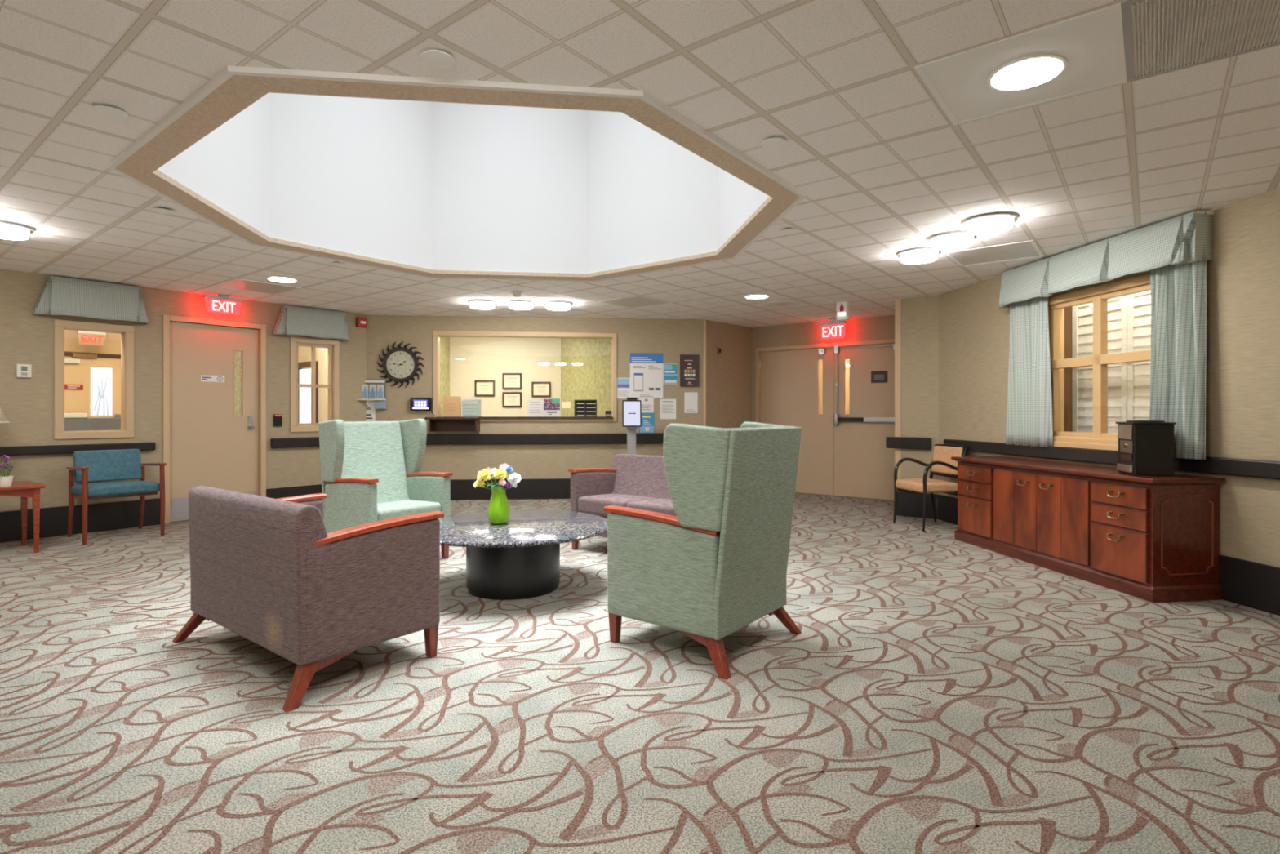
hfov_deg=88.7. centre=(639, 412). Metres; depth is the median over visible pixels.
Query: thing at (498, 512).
vase
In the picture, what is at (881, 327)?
wall
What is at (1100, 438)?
window
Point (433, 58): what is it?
sprinkler cover
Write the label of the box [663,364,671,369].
picture
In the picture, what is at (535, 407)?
paper
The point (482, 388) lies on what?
framed certificate
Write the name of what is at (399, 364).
clock
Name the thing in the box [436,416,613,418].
countertop
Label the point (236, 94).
trim
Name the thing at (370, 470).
chair
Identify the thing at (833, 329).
exit sign
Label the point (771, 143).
sprinkler cover
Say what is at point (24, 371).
thermostat
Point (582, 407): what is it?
file organizer
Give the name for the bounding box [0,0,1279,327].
ceiling
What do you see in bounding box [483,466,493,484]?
flower
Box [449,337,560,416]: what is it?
wall
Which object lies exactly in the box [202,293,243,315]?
exit sign
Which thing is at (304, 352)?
wall
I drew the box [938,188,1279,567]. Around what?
wall
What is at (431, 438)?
handrail
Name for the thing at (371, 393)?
print
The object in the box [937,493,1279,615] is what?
baseboard
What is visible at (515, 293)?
smoke detector
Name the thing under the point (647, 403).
notice sheet
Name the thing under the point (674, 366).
picture
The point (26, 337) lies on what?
wall
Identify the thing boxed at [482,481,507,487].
leaf
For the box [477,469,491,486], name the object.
flower
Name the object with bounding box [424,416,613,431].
countertop
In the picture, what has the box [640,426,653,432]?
picture
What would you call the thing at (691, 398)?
notice sheet
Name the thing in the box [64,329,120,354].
wall
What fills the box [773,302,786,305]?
grille
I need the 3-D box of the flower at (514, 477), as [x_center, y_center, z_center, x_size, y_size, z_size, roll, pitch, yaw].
[-0.837,0.508,4.272,0.124,0.243,0.096,0,0,-25]
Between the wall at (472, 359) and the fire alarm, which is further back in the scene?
the wall at (472, 359)
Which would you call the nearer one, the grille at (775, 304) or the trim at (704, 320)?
the grille at (775, 304)
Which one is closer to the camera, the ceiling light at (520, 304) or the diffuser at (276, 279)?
the diffuser at (276, 279)
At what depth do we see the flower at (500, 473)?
4.24 m
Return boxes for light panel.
[914,2,1126,125]
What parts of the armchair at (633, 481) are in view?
leg, armrest, arm panel, seat, backrest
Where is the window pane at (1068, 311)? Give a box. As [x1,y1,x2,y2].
[1064,306,1071,431]
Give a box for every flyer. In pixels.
[617,377,630,398]
[639,413,654,432]
[663,364,678,384]
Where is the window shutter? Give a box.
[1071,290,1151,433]
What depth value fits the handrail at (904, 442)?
7.16 m
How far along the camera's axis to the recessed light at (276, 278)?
6.16 m
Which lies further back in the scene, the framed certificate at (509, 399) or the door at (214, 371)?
the framed certificate at (509, 399)
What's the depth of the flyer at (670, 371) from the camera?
8.83 m
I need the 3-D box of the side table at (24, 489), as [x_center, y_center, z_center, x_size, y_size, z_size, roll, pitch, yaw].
[-5.315,0.864,5.249,0.580,0.552,0.730,0,0,38]
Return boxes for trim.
[115,75,799,280]
[703,319,706,426]
[894,298,901,491]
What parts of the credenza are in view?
handle, handle, handle, drawer, drawer, drawer, door, handle, handle, door, handle, handle, handle, drawer, drawer, drawer, panel, moulding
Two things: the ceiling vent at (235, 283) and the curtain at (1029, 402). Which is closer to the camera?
the curtain at (1029, 402)
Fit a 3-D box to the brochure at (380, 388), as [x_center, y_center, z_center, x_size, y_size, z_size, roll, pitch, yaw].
[-3.348,-0.273,8.449,0.086,0.190,0.013,0,0,-5]
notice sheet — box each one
[365,400,375,421]
[639,397,653,412]
[660,399,675,418]
[684,391,697,413]
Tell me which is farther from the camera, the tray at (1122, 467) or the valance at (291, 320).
the valance at (291, 320)
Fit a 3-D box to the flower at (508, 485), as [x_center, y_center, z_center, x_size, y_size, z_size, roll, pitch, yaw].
[-0.876,0.542,4.246,0.101,0.187,0.051,0,0,18]
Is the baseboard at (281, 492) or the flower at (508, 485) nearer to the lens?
the flower at (508, 485)
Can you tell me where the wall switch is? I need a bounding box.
[717,346,720,355]
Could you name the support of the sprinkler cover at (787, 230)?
attached to the ceiling
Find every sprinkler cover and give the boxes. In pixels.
[92,105,128,119]
[152,207,175,214]
[328,262,344,266]
[420,49,454,68]
[663,269,676,273]
[760,137,786,148]
[779,227,796,233]
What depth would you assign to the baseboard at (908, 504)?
7.16 m
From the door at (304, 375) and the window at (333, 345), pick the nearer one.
the window at (333, 345)
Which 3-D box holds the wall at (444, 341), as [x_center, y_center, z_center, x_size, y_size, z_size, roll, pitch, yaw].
[-3.192,-0.064,9.720,0.100,2.407,2.189,0,0,0]
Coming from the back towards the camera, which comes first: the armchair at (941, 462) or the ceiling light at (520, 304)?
the ceiling light at (520, 304)
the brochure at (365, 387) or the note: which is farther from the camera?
the note
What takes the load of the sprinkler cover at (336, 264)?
attached to the ceiling
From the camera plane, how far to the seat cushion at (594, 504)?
5.33 m
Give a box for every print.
[362,386,367,397]
[369,386,374,397]
[377,386,382,398]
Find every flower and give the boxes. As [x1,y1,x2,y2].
[473,480,491,489]
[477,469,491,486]
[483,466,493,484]
[489,467,497,486]
[493,467,508,486]
[498,479,506,486]
[499,462,508,471]
[502,465,513,486]
[503,482,512,488]
[506,472,520,483]
[506,481,516,488]
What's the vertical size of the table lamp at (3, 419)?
0.806 m
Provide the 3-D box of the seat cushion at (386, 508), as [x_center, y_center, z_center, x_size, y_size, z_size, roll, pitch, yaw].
[-1.873,0.757,5.007,0.451,0.146,0.534,0,0,38]
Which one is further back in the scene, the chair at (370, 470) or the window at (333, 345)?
the window at (333, 345)
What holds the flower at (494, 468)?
in the vase
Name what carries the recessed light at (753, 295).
in the ceiling
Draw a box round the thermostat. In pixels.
[16,364,31,377]
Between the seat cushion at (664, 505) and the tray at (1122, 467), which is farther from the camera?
the seat cushion at (664, 505)
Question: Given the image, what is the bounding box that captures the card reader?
[273,413,282,426]
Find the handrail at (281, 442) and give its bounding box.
[271,436,319,448]
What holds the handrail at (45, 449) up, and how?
attached to the wall at (26, 337)
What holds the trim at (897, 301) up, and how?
attached to the wall at (919, 315)
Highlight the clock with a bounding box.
[376,341,424,387]
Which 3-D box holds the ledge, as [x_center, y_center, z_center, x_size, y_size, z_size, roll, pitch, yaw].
[-6.330,0.571,7.431,0.440,1.138,1.240,0,0,38]
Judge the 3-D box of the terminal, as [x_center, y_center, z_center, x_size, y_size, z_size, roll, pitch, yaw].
[-2.810,-0.075,8.503,0.337,0.249,0.062,0,0,-5]
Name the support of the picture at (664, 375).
attached to the flyer at (670, 371)
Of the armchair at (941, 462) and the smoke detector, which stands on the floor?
the armchair at (941, 462)
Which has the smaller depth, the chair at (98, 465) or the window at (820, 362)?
the chair at (98, 465)
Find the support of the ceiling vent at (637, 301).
in the ceiling
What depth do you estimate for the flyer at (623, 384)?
8.77 m
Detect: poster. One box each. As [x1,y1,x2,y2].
[630,352,662,397]
[680,354,699,386]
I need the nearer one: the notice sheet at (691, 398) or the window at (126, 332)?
the window at (126, 332)
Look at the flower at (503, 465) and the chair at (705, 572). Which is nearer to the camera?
the chair at (705, 572)
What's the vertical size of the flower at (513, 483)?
0.190 m
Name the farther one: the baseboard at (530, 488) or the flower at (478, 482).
the baseboard at (530, 488)
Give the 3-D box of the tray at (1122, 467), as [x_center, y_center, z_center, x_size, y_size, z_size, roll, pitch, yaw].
[3.153,0.356,4.258,0.019,0.045,0.190,0,0,16]
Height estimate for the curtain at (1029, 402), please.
1.504 m
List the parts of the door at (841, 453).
vision frame, frame, latch rod, vision frame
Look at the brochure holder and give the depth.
8.45 m
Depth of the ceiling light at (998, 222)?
4.20 m
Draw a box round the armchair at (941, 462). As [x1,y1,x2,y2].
[893,444,967,531]
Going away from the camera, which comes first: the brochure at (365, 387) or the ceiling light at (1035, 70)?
the ceiling light at (1035, 70)
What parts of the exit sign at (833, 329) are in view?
plate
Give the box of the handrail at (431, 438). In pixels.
[426,433,663,444]
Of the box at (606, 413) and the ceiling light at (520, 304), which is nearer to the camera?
the ceiling light at (520, 304)
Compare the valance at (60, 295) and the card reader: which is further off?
the card reader
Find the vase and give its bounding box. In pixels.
[487,484,510,524]
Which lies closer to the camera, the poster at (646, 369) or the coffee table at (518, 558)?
the coffee table at (518, 558)
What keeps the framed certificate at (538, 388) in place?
attached to the wall at (472, 359)
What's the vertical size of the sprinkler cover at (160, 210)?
0.018 m
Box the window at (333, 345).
[289,335,339,431]
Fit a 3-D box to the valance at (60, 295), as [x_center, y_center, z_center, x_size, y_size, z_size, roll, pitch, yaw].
[-5.191,-1.068,6.222,0.169,0.360,0.856,0,0,38]
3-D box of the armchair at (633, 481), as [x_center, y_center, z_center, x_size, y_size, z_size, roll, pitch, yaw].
[0.100,0.754,5.370,1.269,0.772,0.727,0,0,38]
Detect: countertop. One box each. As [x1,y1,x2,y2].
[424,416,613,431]
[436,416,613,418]
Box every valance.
[31,275,148,324]
[271,305,348,341]
[998,210,1213,308]
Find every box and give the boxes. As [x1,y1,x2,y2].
[443,395,461,416]
[604,411,611,416]
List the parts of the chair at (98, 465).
leg, armrest, leg, backrest, seat frame, seat, leg, armrest, leg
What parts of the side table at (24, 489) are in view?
leg, leg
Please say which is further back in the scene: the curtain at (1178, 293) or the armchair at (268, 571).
the curtain at (1178, 293)
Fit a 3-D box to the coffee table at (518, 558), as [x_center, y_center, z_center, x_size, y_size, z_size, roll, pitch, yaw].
[-0.825,0.930,4.275,1.284,0.415,1.284,0,0,0]
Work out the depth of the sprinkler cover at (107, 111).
2.72 m
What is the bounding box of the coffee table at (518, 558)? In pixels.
[438,509,607,599]
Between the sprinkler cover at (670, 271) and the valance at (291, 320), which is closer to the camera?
the sprinkler cover at (670, 271)
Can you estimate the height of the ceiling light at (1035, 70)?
0.012 m
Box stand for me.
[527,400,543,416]
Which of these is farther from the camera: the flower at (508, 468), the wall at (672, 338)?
the wall at (672, 338)
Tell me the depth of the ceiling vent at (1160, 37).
2.16 m
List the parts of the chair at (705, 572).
leg, armrest, arm panel, leg, backrest, panel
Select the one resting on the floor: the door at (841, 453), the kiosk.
the kiosk
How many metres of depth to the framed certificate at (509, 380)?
10.90 m
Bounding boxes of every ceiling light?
[0,220,33,239]
[467,299,496,309]
[506,299,534,310]
[544,300,572,310]
[897,247,941,264]
[928,231,976,250]
[962,212,1017,235]
[986,53,1067,91]
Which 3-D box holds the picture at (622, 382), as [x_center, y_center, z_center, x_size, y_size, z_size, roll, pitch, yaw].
[-0.220,-0.400,8.773,0.160,0.125,0.016,0,0,0]
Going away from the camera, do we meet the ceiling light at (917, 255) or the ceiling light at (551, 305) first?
the ceiling light at (917, 255)
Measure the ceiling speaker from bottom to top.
0.016 m
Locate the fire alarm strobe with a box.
[836,301,848,320]
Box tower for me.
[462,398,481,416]
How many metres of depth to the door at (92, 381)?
7.73 m
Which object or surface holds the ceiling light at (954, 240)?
attached to the ceiling
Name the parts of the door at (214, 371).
kick plate, vision pane, vision frame, handle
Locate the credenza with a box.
[951,456,1225,602]
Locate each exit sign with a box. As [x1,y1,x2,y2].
[77,330,106,345]
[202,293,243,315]
[818,318,847,339]
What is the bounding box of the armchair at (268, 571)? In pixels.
[172,485,444,711]
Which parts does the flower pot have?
pot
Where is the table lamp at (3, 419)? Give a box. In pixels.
[0,406,9,422]
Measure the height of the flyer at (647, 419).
0.271 m
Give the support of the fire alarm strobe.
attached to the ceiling
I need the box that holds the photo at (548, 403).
[543,398,559,409]
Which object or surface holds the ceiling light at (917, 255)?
attached to the ceiling
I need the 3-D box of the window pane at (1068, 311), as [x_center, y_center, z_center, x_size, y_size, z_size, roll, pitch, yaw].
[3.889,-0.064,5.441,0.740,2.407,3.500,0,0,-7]
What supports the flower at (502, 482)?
in the vase
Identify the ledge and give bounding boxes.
[64,413,120,431]
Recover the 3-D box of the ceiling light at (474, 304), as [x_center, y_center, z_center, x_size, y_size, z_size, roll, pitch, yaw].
[-1.796,-1.230,7.462,0.316,0.072,0.316,0,0,38]
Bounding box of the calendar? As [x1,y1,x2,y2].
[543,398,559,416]
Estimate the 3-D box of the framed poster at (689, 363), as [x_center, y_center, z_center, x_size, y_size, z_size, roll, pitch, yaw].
[0.671,-0.573,8.848,0.261,0.431,0.020,0,0,-5]
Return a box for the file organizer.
[574,400,596,416]
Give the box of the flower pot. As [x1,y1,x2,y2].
[0,454,14,486]
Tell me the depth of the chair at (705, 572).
3.00 m
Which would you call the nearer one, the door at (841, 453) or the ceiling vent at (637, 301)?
the ceiling vent at (637, 301)
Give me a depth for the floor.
2.45 m
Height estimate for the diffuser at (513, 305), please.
0.057 m
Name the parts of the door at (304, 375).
vision pane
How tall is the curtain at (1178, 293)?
1.511 m
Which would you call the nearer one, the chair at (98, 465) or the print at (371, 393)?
the chair at (98, 465)
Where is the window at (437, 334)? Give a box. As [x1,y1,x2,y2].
[432,330,617,422]
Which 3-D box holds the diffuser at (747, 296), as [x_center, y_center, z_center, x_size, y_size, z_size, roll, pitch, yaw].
[1.267,-1.256,7.104,0.240,0.004,0.240,0,0,38]
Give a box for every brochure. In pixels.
[362,384,368,399]
[368,384,376,399]
[377,384,384,398]
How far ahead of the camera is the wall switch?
9.11 m
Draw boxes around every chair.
[66,448,166,545]
[318,418,452,559]
[603,422,801,679]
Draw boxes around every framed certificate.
[475,380,494,395]
[502,373,521,389]
[502,391,521,407]
[531,382,551,396]
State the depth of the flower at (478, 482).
4.26 m
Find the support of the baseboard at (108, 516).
attached to the wall at (26, 337)
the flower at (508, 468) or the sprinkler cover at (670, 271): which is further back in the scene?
the sprinkler cover at (670, 271)
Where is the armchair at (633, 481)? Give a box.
[568,453,676,550]
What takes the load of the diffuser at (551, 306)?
attached to the ceiling light at (551, 305)
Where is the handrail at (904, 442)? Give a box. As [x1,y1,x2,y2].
[885,436,931,449]
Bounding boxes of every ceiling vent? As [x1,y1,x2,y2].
[210,278,301,294]
[597,295,672,308]
[943,240,1044,266]
[1120,0,1279,82]
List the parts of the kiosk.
post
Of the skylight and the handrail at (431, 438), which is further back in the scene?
the handrail at (431, 438)
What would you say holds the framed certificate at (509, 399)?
attached to the wall at (472, 359)
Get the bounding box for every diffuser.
[267,277,296,282]
[508,302,533,310]
[546,302,570,310]
[746,295,768,298]
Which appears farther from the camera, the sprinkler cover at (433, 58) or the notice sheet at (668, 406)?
the notice sheet at (668, 406)
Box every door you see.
[64,351,120,417]
[162,314,266,524]
[297,360,317,422]
[755,338,894,499]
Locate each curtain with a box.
[1005,296,1053,447]
[1149,254,1207,459]
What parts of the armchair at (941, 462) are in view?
arm, seat, seat rail, leg, arm, backrest, rail, leg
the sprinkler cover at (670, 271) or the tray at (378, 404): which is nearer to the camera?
the sprinkler cover at (670, 271)
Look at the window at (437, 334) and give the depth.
8.65 m
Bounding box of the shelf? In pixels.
[424,417,479,419]
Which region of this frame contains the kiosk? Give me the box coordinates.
[622,397,641,454]
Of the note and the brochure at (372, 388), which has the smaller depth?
the brochure at (372, 388)
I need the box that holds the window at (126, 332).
[53,319,133,439]
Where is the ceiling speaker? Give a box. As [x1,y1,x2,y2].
[764,300,795,306]
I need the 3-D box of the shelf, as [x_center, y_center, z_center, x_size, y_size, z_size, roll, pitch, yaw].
[-2.404,0.067,8.398,0.640,0.031,0.250,0,0,-5]
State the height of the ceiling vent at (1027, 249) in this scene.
0.005 m
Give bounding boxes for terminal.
[409,397,435,415]
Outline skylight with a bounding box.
[156,92,769,273]
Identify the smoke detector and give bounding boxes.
[511,290,522,297]
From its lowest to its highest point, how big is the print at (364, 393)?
0.145 m
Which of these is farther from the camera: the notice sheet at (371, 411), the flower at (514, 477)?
the notice sheet at (371, 411)
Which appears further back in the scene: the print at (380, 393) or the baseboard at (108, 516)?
the print at (380, 393)
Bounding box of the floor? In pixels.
[0,492,1279,853]
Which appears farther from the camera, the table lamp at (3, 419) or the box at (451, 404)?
the box at (451, 404)
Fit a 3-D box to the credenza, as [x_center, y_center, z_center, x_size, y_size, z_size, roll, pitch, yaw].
[3.182,0.767,4.953,0.503,0.745,2.037,0,0,-7]
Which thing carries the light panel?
attached to the ceiling
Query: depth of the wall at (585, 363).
10.26 m
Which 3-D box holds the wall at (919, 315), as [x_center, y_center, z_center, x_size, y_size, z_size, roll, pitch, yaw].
[3.052,-0.064,7.188,0.446,2.407,0.080,0,0,38]
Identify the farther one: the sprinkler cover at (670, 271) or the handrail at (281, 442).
the handrail at (281, 442)
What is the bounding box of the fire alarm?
[355,316,366,327]
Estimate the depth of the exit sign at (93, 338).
7.56 m
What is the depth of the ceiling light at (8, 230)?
4.39 m
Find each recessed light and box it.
[266,275,297,282]
[744,293,768,298]
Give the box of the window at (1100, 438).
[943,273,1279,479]
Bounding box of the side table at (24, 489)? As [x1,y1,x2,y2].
[0,480,45,552]
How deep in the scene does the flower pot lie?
5.23 m
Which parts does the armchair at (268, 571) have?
leg, backrest, armrest, arm panel, arm panel, armrest, leg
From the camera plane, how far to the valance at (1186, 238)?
4.59 m
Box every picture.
[617,377,629,387]
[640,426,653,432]
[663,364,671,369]
[663,373,677,376]
[672,364,677,368]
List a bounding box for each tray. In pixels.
[373,398,386,408]
[1117,462,1133,472]
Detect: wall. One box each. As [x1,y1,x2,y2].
[0,269,366,511]
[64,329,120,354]
[297,346,328,422]
[366,315,703,479]
[440,337,449,416]
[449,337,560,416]
[560,337,611,416]
[706,320,751,428]
[751,315,894,422]
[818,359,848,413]
[901,294,938,494]
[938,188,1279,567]
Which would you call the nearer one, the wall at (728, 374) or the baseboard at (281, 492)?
the baseboard at (281, 492)
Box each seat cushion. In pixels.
[377,499,440,520]
[577,493,656,516]
[626,497,676,515]
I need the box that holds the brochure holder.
[355,380,385,399]
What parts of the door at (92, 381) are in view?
vision pane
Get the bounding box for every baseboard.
[0,497,159,542]
[266,484,322,499]
[450,478,570,500]
[896,491,937,519]
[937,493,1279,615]
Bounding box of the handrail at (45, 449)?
[0,442,155,455]
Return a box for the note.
[561,401,570,408]

